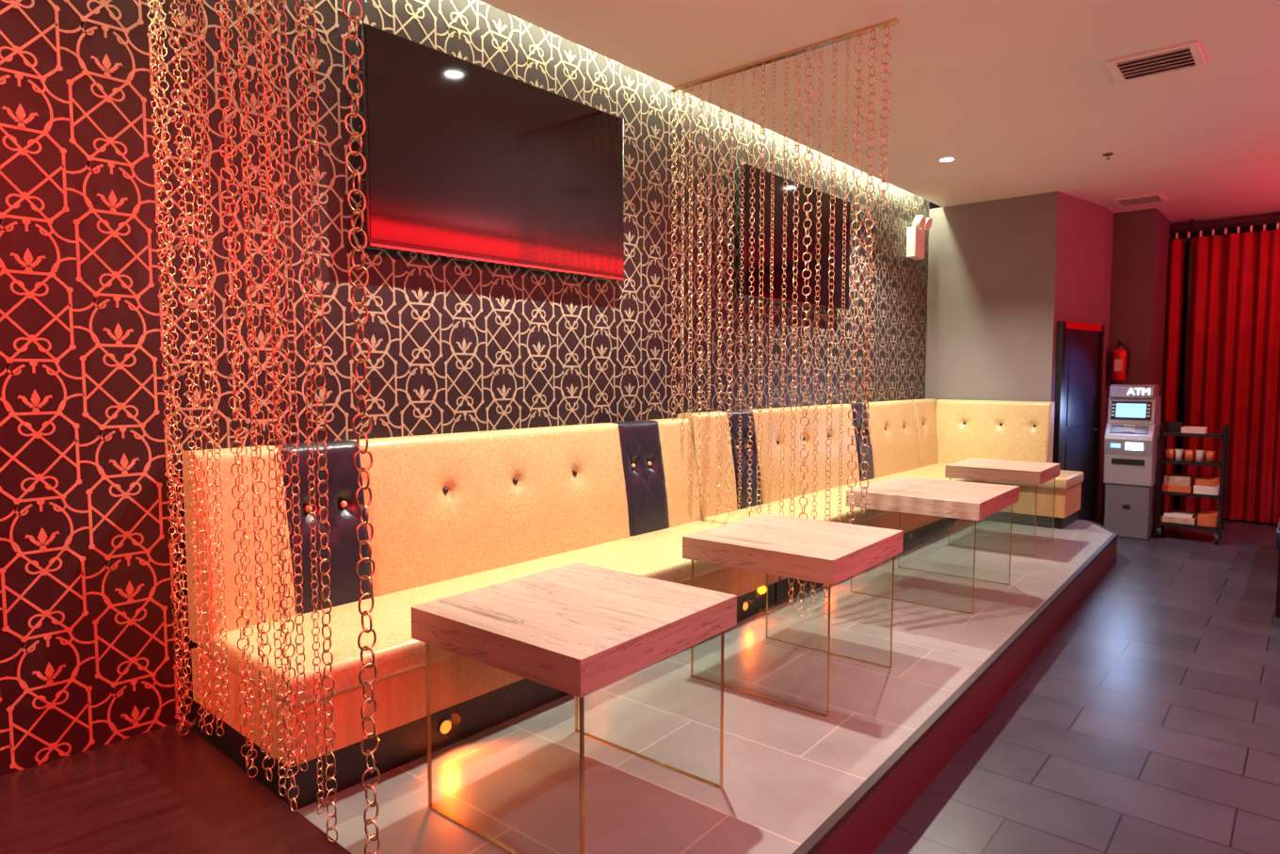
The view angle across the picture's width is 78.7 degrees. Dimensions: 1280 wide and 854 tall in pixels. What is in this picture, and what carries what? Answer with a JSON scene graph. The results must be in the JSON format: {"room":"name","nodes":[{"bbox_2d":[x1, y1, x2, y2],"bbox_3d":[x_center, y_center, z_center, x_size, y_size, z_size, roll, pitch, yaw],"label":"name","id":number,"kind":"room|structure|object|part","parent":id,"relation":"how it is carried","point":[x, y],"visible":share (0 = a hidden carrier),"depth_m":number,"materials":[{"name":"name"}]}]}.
{"room":"entertainment venue","nodes":[
{"label":"entertainment venue","id":0,"kind":"room"},
{"bbox_2d":[0,0,929,776],"bbox_3d":[-0.580,-0.459,3.967,0.100,3.450,10.470,3,5,41],"label":"wall","id":1,"kind":"structure","parent":0,"point":[38,456],"depth_m":2.88,"materials":[{"name":"paper"}]},
{"bbox_2d":[0,0,929,769],"bbox_3d":[-0.214,-0.572,4.303,0.001,3.170,9.468,3,5,41],"label":"wallpaper pattern","id":2,"kind":"object","parent":1,"relation":"attached to","point":[27,257],"visible":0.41,"depth_m":2.89,"materials":[{"name":"gold paper"}]},
{"bbox_2d":[357,22,623,280],"bbox_3d":[-0.624,-1.202,3.713,0.097,0.869,1.535,3,5,41],"label":"television","id":3,"kind":"object","parent":1,"relation":"attached to","point":[465,160],"visible":0.91,"depth_m":3.54,"materials":[{"name":"black plastic"}]},
{"bbox_3d":[-0.602,-0.772,3.723,0.039,0.010,1.515,3,5,41],"label":"trim","id":4,"kind":"part","parent":3,"relation":"part of","materials":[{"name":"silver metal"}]},
{"bbox_2d":[739,163,850,310],"bbox_3d":[1.165,-1.343,5.774,0.097,0.866,1.530,3,5,41],"label":"television","id":5,"kind":"object","parent":1,"relation":"attached to","point":[824,230],"visible":0.91,"depth_m":5.62,"materials":[{"name":"black plastic"}]},
{"bbox_3d":[1.187,-0.914,5.783,0.039,0.010,1.510,3,5,41],"label":"trim","id":6,"kind":"part","parent":5,"relation":"part of","materials":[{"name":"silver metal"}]},
{"bbox_2d":[906,215,931,259],"bbox_3d":[2.652,-1.800,7.416,0.159,0.388,0.270,3,5,41],"label":"emergency light","id":7,"kind":"object","parent":1,"relation":"attached to","point":[915,235],"visible":1,"depth_m":7.36,"materials":[{"name":"white plastic"}]},
{"bbox_2d":[480,0,1279,224],"bbox_3d":[2.085,-1.935,3.332,4.370,0.120,12.950,3,5,41],"label":"ceiling","id":8,"kind":"structure","parent":0,"point":[1024,96],"depth_m":4.46,"materials":[{"name":"paint"}]},
{"bbox_2d":[146,0,380,853],"bbox_3d":[-1.095,-0.364,2.168,1.320,2.859,0.058,3,5,41],"label":"chains","id":9,"kind":"object","parent":8,"relation":"hanging from","point":[352,76],"visible":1,"depth_m":2.14,"materials":[{"name":"gold metal"}]},
{"bbox_2d":[668,17,899,616],"bbox_3d":[0.688,-0.465,4.171,1.350,2.923,0.056,3,5,41],"label":"chains","id":10,"kind":"object","parent":8,"relation":"hanging from","point":[894,22],"visible":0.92,"depth_m":4.07,"materials":[{"name":"gold metal"}]},
{"bbox_2d":[937,156,956,161],"bbox_3d":[2.349,-2.046,5.980,0.140,0.007,0.140,3,5,41],"label":"recessed light","id":11,"kind":"object","parent":8,"relation":"in","point":[948,158],"visible":1,"depth_m":5.97,"materials":[{"name":"white plastic"}]},
{"bbox_2d":[1102,152,1113,159],"bbox_3d":[3.500,-2.021,5.844,0.070,0.039,0.070,3,5,41],"label":"sprinkler","id":12,"kind":"object","parent":8,"relation":"attached to","point":[1108,154],"depth_m":5.83,"materials":[{"name":"silver metal"}]},
{"bbox_2d":[1111,192,1168,207],"bbox_3d":[4.716,-2.133,7.366,0.400,0.017,0.400,3,5,41],"label":"ceiling air vent","id":13,"kind":"object","parent":8,"relation":"in","point":[1157,198],"depth_m":7.34,"materials":[{"name":"white metal"}]},
{"bbox_2d":[1104,39,1206,84],"bbox_3d":[2.729,-1.918,4.133,0.400,0.017,0.400,3,5,41],"label":"ceiling air vent","id":14,"kind":"object","parent":8,"relation":"in","point":[1188,56],"depth_m":4.12,"materials":[{"name":"white metal"}]},
{"bbox_2d":[1169,218,1279,239],"bbox_3d":[6.761,-2.057,7.518,2.760,0.189,0.060,3,5,41],"label":"track","id":15,"kind":"object","parent":8,"relation":"attached to","point":[1276,221],"visible":1,"depth_m":8.10,"materials":[{"name":"grey metal"}]},
{"bbox_2d":[1159,238,1185,512],"bbox_3d":[5.769,-0.535,8.476,0.135,2.965,0.068,3,5,33],"label":"curtain","id":16,"kind":"object","parent":15,"relation":"hanging from","point":[1176,261],"visible":0.79,"depth_m":8.45,"materials":[{"name":"fabric"}]},
{"bbox_2d":[1180,229,1279,524],"bbox_3d":[6.825,-0.475,7.567,2.544,2.965,0.097,3,5,41],"label":"curtain","id":17,"kind":"object","parent":15,"relation":"hanging from","point":[1233,374],"visible":0.91,"depth_m":8.10,"materials":[{"name":"fabric"}]},
{"bbox_2d":[925,191,1113,523],"bbox_3d":[4.251,-0.625,8.513,1.450,3.180,2.730,3,5,41],"label":"wall","id":18,"kind":"structure","parent":0,"point":[1002,273],"depth_m":7.45,"materials":[{"name":"grey paint"}]},
{"bbox_2d":[1052,320,1066,467],"bbox_3d":[3.860,0.042,7.214,0.065,2.020,0.052,-3,5,-39],"label":"door frame","id":19,"kind":"structure","parent":18,"relation":"attached to","point":[1061,325],"depth_m":7.17,"materials":[{"name":"black laminate"}]},
{"bbox_2d":[1060,329,1099,520],"bbox_3d":[4.191,0.054,7.486,0.780,1.940,0.028,-3,5,-39],"label":"leaf","id":20,"kind":"object","parent":18,"relation":"attached to","point":[1074,338],"visible":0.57,"depth_m":7.51,"materials":[{"name":"grey paint"}]},
{"bbox_2d":[1065,439,1091,512],"bbox_3d":[4.202,0.484,7.500,0.560,0.700,0.008,-3,5,-39],"label":"panel","id":21,"kind":"object","parent":20,"relation":"attached to","point":[1078,454],"visible":0.69,"depth_m":7.55,"materials":[{"name":"grey paint"}]},
{"bbox_2d":[1066,345,1095,426],"bbox_3d":[4.202,-0.389,7.442,0.560,0.750,0.008,-3,5,-39],"label":"panel","id":22,"kind":"object","parent":20,"relation":"attached to","point":[1081,359],"visible":1,"depth_m":7.43,"materials":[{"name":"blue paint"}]},
{"bbox_2d":[1066,320,1102,331],"bbox_3d":[4.193,-0.951,7.416,0.790,0.065,0.052,-3,5,-39],"label":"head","id":23,"kind":"object","parent":18,"relation":"attached to","point":[1076,326],"visible":0.93,"depth_m":7.38},
{"bbox_2d":[1092,324,1103,522],"bbox_3d":[4.526,0.006,7.749,0.065,2.020,0.052,-3,5,-39],"label":"door frame","id":24,"kind":"structure","parent":18,"relation":"attached to","point":[1101,333],"depth_m":7.72,"materials":[{"name":"black laminate"}]},
{"bbox_2d":[872,512,1279,853],"bbox_3d":[2.052,1.344,3.611,4.700,0.100,13.200,3,5,41],"label":"floor","id":25,"kind":"structure","parent":0,"point":[1148,722],"depth_m":3.40,"materials":[{"name":"tile"}]},
{"bbox_2d":[296,519,1113,853],"bbox_3d":[0.309,1.194,3.375,2.159,0.230,10.355,3,5,41],"label":"platform","id":26,"kind":"object","parent":25,"relation":"on","point":[515,780],"visible":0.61,"depth_m":2.83,"materials":[{"name":"tile"}]},
{"bbox_2d":[0,720,351,853],"bbox_3d":[-1.877,1.196,1.029,1.918,0.074,2.975,3,5,41],"label":"floor","id":27,"kind":"structure","parent":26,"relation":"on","point":[161,790],"depth_m":2.22,"materials":[{"name":"brown wood"}]},
{"bbox_2d":[182,417,779,809],"bbox_3d":[-0.396,0.547,3.535,0.770,1.037,2.760,3,5,41],"label":"bench","id":28,"kind":"object","parent":26,"relation":"on","point":[450,514],"visible":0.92,"depth_m":3.02,"materials":[{"name":"beige leather"}]},
{"bbox_2d":[438,719,451,734],"bbox_3d":[-0.678,1.047,2.727,0.010,0.048,0.048,3,5,41],"label":"step light","id":29,"kind":"object","parent":28,"relation":"attached to","point":[445,726],"visible":1,"depth_m":2.72,"materials":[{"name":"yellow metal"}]},
{"bbox_3d":[-0.346,0.689,3.502,0.640,0.100,2.760,3,5,41],"label":"seat","id":30,"kind":"part","parent":28,"relation":"part of","materials":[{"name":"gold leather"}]},
{"bbox_2d":[741,601,748,610],"bbox_3d":[0.559,0.952,4.152,0.010,0.048,0.048,3,5,41],"label":"step light","id":31,"kind":"object","parent":28,"relation":"attached to","point":[744,605],"visible":1,"depth_m":4.14,"materials":[{"name":"yellow glass"}]},
{"bbox_2d":[410,561,736,853],"bbox_3d":[-0.189,0.835,2.394,0.690,0.615,0.710,3,5,39],"label":"table","id":32,"kind":"object","parent":26,"relation":"on","point":[576,629],"visible":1,"depth_m":2.22,"materials":[{"name":"brown wood"}]},
{"bbox_2d":[682,512,903,716],"bbox_3d":[0.671,0.767,3.406,0.690,0.615,0.710,3,5,39],"label":"table","id":33,"kind":"object","parent":26,"relation":"on","point":[824,552],"visible":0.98,"depth_m":3.22,"materials":[{"name":"brown wood"}]},
{"bbox_2d":[677,400,983,605],"bbox_3d":[1.646,0.378,5.886,0.770,1.064,3.435,3,5,41],"label":"bench","id":34,"kind":"object","parent":26,"relation":"on","point":[893,443],"visible":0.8,"depth_m":5.54,"materials":[{"name":"beige leather"}]},
{"bbox_3d":[1.695,0.523,5.853,0.640,0.100,3.435,3,5,41],"label":"seat","id":35,"kind":"part","parent":34,"relation":"part of","materials":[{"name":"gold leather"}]},
{"bbox_2d":[845,476,1019,613],"bbox_3d":[1.783,0.678,4.756,0.760,0.615,0.840,3,5,39],"label":"table","id":36,"kind":"object","parent":26,"relation":"on","point":[972,501],"visible":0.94,"depth_m":4.51,"materials":[{"name":"brown wood"}]},
{"bbox_2d":[795,532,1118,853],"bbox_3d":[2.171,1.027,4.270,0.030,0.024,5.523,3,5,39],"label":"trim","id":37,"kind":"structure","parent":26,"relation":"attached to","point":[824,832],"depth_m":2.88,"materials":[{"name":"black"}]},
{"bbox_2d":[814,537,1117,853],"bbox_3d":[2.175,1.144,4.274,0.011,0.210,5.523,3,5,39],"label":"platform riser","id":38,"kind":"structure","parent":26,"relation":"attached to","point":[872,822],"depth_m":3.10,"materials":[{"name":"red paint"}]},
{"bbox_2d":[909,398,1083,528],"bbox_3d":[3.226,0.290,7.203,1.430,1.064,0.620,3,5,41],"label":"bench","id":39,"kind":"object","parent":26,"relation":"on","point":[950,431],"visible":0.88,"depth_m":7.21,"materials":[{"name":"beige leather"}]},
{"bbox_3d":[3.233,0.432,7.206,1.410,0.102,0.620,3,5,41],"label":"seat","id":40,"kind":"part","parent":39,"relation":"part of","materials":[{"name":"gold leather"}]},
{"bbox_2d":[944,457,1060,556],"bbox_3d":[2.797,0.593,6.031,0.660,0.615,0.680,3,5,39],"label":"table","id":41,"kind":"object","parent":26,"relation":"on","point":[1033,472],"visible":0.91,"depth_m":5.83,"materials":[{"name":"brown wood"}]},
{"bbox_2d":[1089,520,1118,533],"bbox_3d":[3.967,0.866,6.697,0.030,0.024,0.582,1,4,12],"label":"trim","id":42,"kind":"structure","parent":26,"relation":"attached to","point":[1093,521],"depth_m":6.69,"materials":[{"name":"black"}]},
{"bbox_2d":[1103,384,1161,539],"bbox_3d":[4.699,0.316,7.463,0.390,1.440,0.500,3,5,41],"label":"machine","id":43,"kind":"object","parent":25,"relation":"on","point":[1131,437],"visible":0.94,"depth_m":7.31,"materials":[{"name":"grey metal"}]},
{"bbox_2d":[1110,443,1120,447],"bbox_3d":[4.468,0.174,7.339,0.080,0.040,0.008,3,18,41],"label":"dispenser","id":44,"kind":"object","parent":43,"relation":"on","point":[1112,445],"depth_m":7.33,"materials":[{"name":"blue plastic"}]},
{"bbox_3d":[4.567,0.020,7.291,0.300,0.090,0.008,3,-31,41],"label":"keypad plate","id":45,"kind":"part","parent":43,"relation":"part of","materials":[{"name":"grey metal"}]},
{"bbox_2d":[1109,384,1159,398],"bbox_3d":[4.683,-0.341,7.400,0.360,0.120,0.308,3,5,41],"label":"sign","id":46,"kind":"object","parent":43,"relation":"attached to","point":[1116,391],"depth_m":7.29,"materials":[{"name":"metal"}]},
{"bbox_2d":[1101,208,1172,521],"bbox_3d":[5.358,-0.618,8.401,0.370,3.180,1.150,3,5,41],"label":"wall column","id":47,"kind":"structure","parent":25,"relation":"on","point":[1141,238],"depth_m":7.94,"materials":[{"name":"paint"}]},
{"bbox_2d":[1111,339,1130,381],"bbox_3d":[4.878,-0.671,7.936,0.134,0.408,0.181,1,4,10],"label":"fire extinguisher","id":48,"kind":"object","parent":47,"relation":"attached to","point":[1120,371],"visible":1,"depth_m":7.89,"materials":[{"name":"red metal"}]},
{"bbox_3d":[4.874,-0.627,7.939,0.124,0.320,0.124,3,5,41],"label":"tank","id":49,"kind":"part","parent":48,"relation":"part of","materials":[{"name":"red metal"}]},
{"bbox_2d":[1154,421,1229,543],"bbox_3d":[5.152,0.507,7.295,0.494,1.078,0.396,3,5,41],"label":"utility cart","id":50,"kind":"object","parent":25,"relation":"on","point":[1224,435],"visible":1,"depth_m":7.24,"materials":[{"name":"grey metal"}]},
{"bbox_3d":[4.863,0.461,7.318,0.024,0.990,0.024,3,5,41],"label":"post","id":51,"kind":"part","parent":50,"relation":"part of","materials":[{"name":"grey metal"}]},
{"bbox_3d":[5.086,0.444,7.574,0.024,0.990,0.024,3,5,41],"label":"post","id":52,"kind":"part","parent":50,"relation":"part of","materials":[{"name":"grey metal"}]},
{"bbox_2d":[1167,421,1207,433],"bbox_3d":[5.110,0.008,7.298,0.290,0.099,0.200,3,5,41],"label":"napkin stack","id":53,"kind":"object","parent":50,"relation":"on","point":[1173,426],"visible":0.87,"depth_m":7.27,"materials":[{"name":"white paper"}]},
{"bbox_2d":[1160,509,1217,527],"bbox_3d":[5.152,0.843,7.318,0.420,0.109,0.300,3,5,41],"label":"boxes","id":54,"kind":"object","parent":50,"relation":"on","point":[1205,518],"visible":0.92,"depth_m":7.23,"materials":[{"name":"cardboard"}]},
{"bbox_2d":[1165,448,1215,463],"bbox_3d":[5.088,0.267,7.229,0.382,0.110,0.112,3,5,41],"label":"cups","id":55,"kind":"object","parent":50,"relation":"on","point":[1169,453],"visible":0.89,"depth_m":7.19,"materials":[{"name":"orange ceramic"}]},
{"bbox_2d":[1165,448,1174,460],"bbox_3d":[4.958,0.261,7.315,0.072,0.110,0.072,3,5,41],"label":"cup","id":56,"kind":"object","parent":55,"relation":"on","point":[1169,453],"depth_m":7.29,"materials":[{"name":"orange ceramic"}]},
{"bbox_2d":[1174,448,1183,461],"bbox_3d":[5.037,0.262,7.299,0.072,0.110,0.072,3,5,41],"label":"cup","id":57,"kind":"object","parent":55,"relation":"on","point":[1178,453],"depth_m":7.27,"materials":[{"name":"white ceramic"}]},
{"bbox_2d":[1184,449,1194,461],"bbox_3d":[5.071,0.267,7.217,0.072,0.110,0.072,3,5,41],"label":"cup","id":58,"kind":"object","parent":55,"relation":"on","point":[1189,454],"depth_m":7.19,"materials":[{"name":"orange ceramic"}]},
{"bbox_2d":[1195,449,1204,462],"bbox_3d":[5.158,0.269,7.195,0.072,0.110,0.072,3,5,41],"label":"cup","id":59,"kind":"object","parent":55,"relation":"on","point":[1200,454],"depth_m":7.17,"materials":[{"name":"white ceramic"}]},
{"bbox_2d":[1205,450,1215,463],"bbox_3d":[5.192,0.274,7.112,0.072,0.110,0.072,3,5,41],"label":"cup","id":60,"kind":"object","parent":55,"relation":"on","point":[1209,455],"depth_m":7.09,"materials":[{"name":"orange ceramic"}]},
{"bbox_2d":[1162,473,1219,495],"bbox_3d":[5.152,0.534,7.297,0.420,0.149,0.300,3,5,41],"label":"boxes","id":61,"kind":"object","parent":50,"relation":"on","point":[1173,482],"visible":0.92,"depth_m":7.21,"materials":[{"name":"orange cardboard"}]},
{"bbox_2d":[1162,458,1225,463],"bbox_3d":[5.152,0.329,7.284,0.470,0.018,0.340,3,5,41],"label":"shelf","id":62,"kind":"object","parent":50,"relation":"attached to","point":[1174,461],"depth_m":7.20,"materials":[{"name":"black metal"}]},
{"bbox_3d":[5.218,0.481,7.011,0.024,0.990,0.024,3,5,41],"label":"post","id":63,"kind":"part","parent":50,"relation":"part of","materials":[{"name":"grey metal"}]},
{"bbox_3d":[5.441,0.464,7.267,0.024,0.990,0.024,3,5,41],"label":"post","id":64,"kind":"part","parent":50,"relation":"part of","materials":[{"name":"grey metal"}]},
{"bbox_2d":[1275,518,1279,617],"bbox_3d":[5.047,0.879,5.622,0.680,0.560,2.440,3,5,41],"label":"seat","id":65,"kind":"object","parent":25,"relation":"on","point":[1277,534],"visible":1,"depth_m":4.92,"materials":[{"name":"brown wood"}]},
{"bbox_2d":[1275,518,1279,551],"bbox_3d":[5.047,0.670,5.608,0.680,0.140,2.440,3,5,41],"label":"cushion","id":66,"kind":"object","parent":65,"relation":"on","point":[1277,535],"depth_m":4.91,"materials":[{"name":"black leather"}]},
{"bbox_2d":[1172,213,1279,510],"bbox_3d":[6.835,-0.725,7.974,3.150,3.450,0.150,3,5,41],"label":"wall","id":67,"kind":"structure","parent":0,"point":[1277,216],"depth_m":8.31,"materials":[{"name":"paint"}]},
{"bbox_2d":[1173,223,1279,498],"bbox_3d":[6.885,-0.616,7.772,2.600,2.940,0.080,3,5,41],"label":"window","id":68,"kind":"structure","parent":67,"relation":"in","point":[1268,225],"depth_m":8.53,"materials":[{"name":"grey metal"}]},
{"bbox_3d":[6.882,-0.586,7.770,2.600,2.880,0.010,3,5,41],"label":"pane","id":69,"kind":"part","parent":68,"relation":"part of","materials":[{"name":"red fabric"}]}
]}

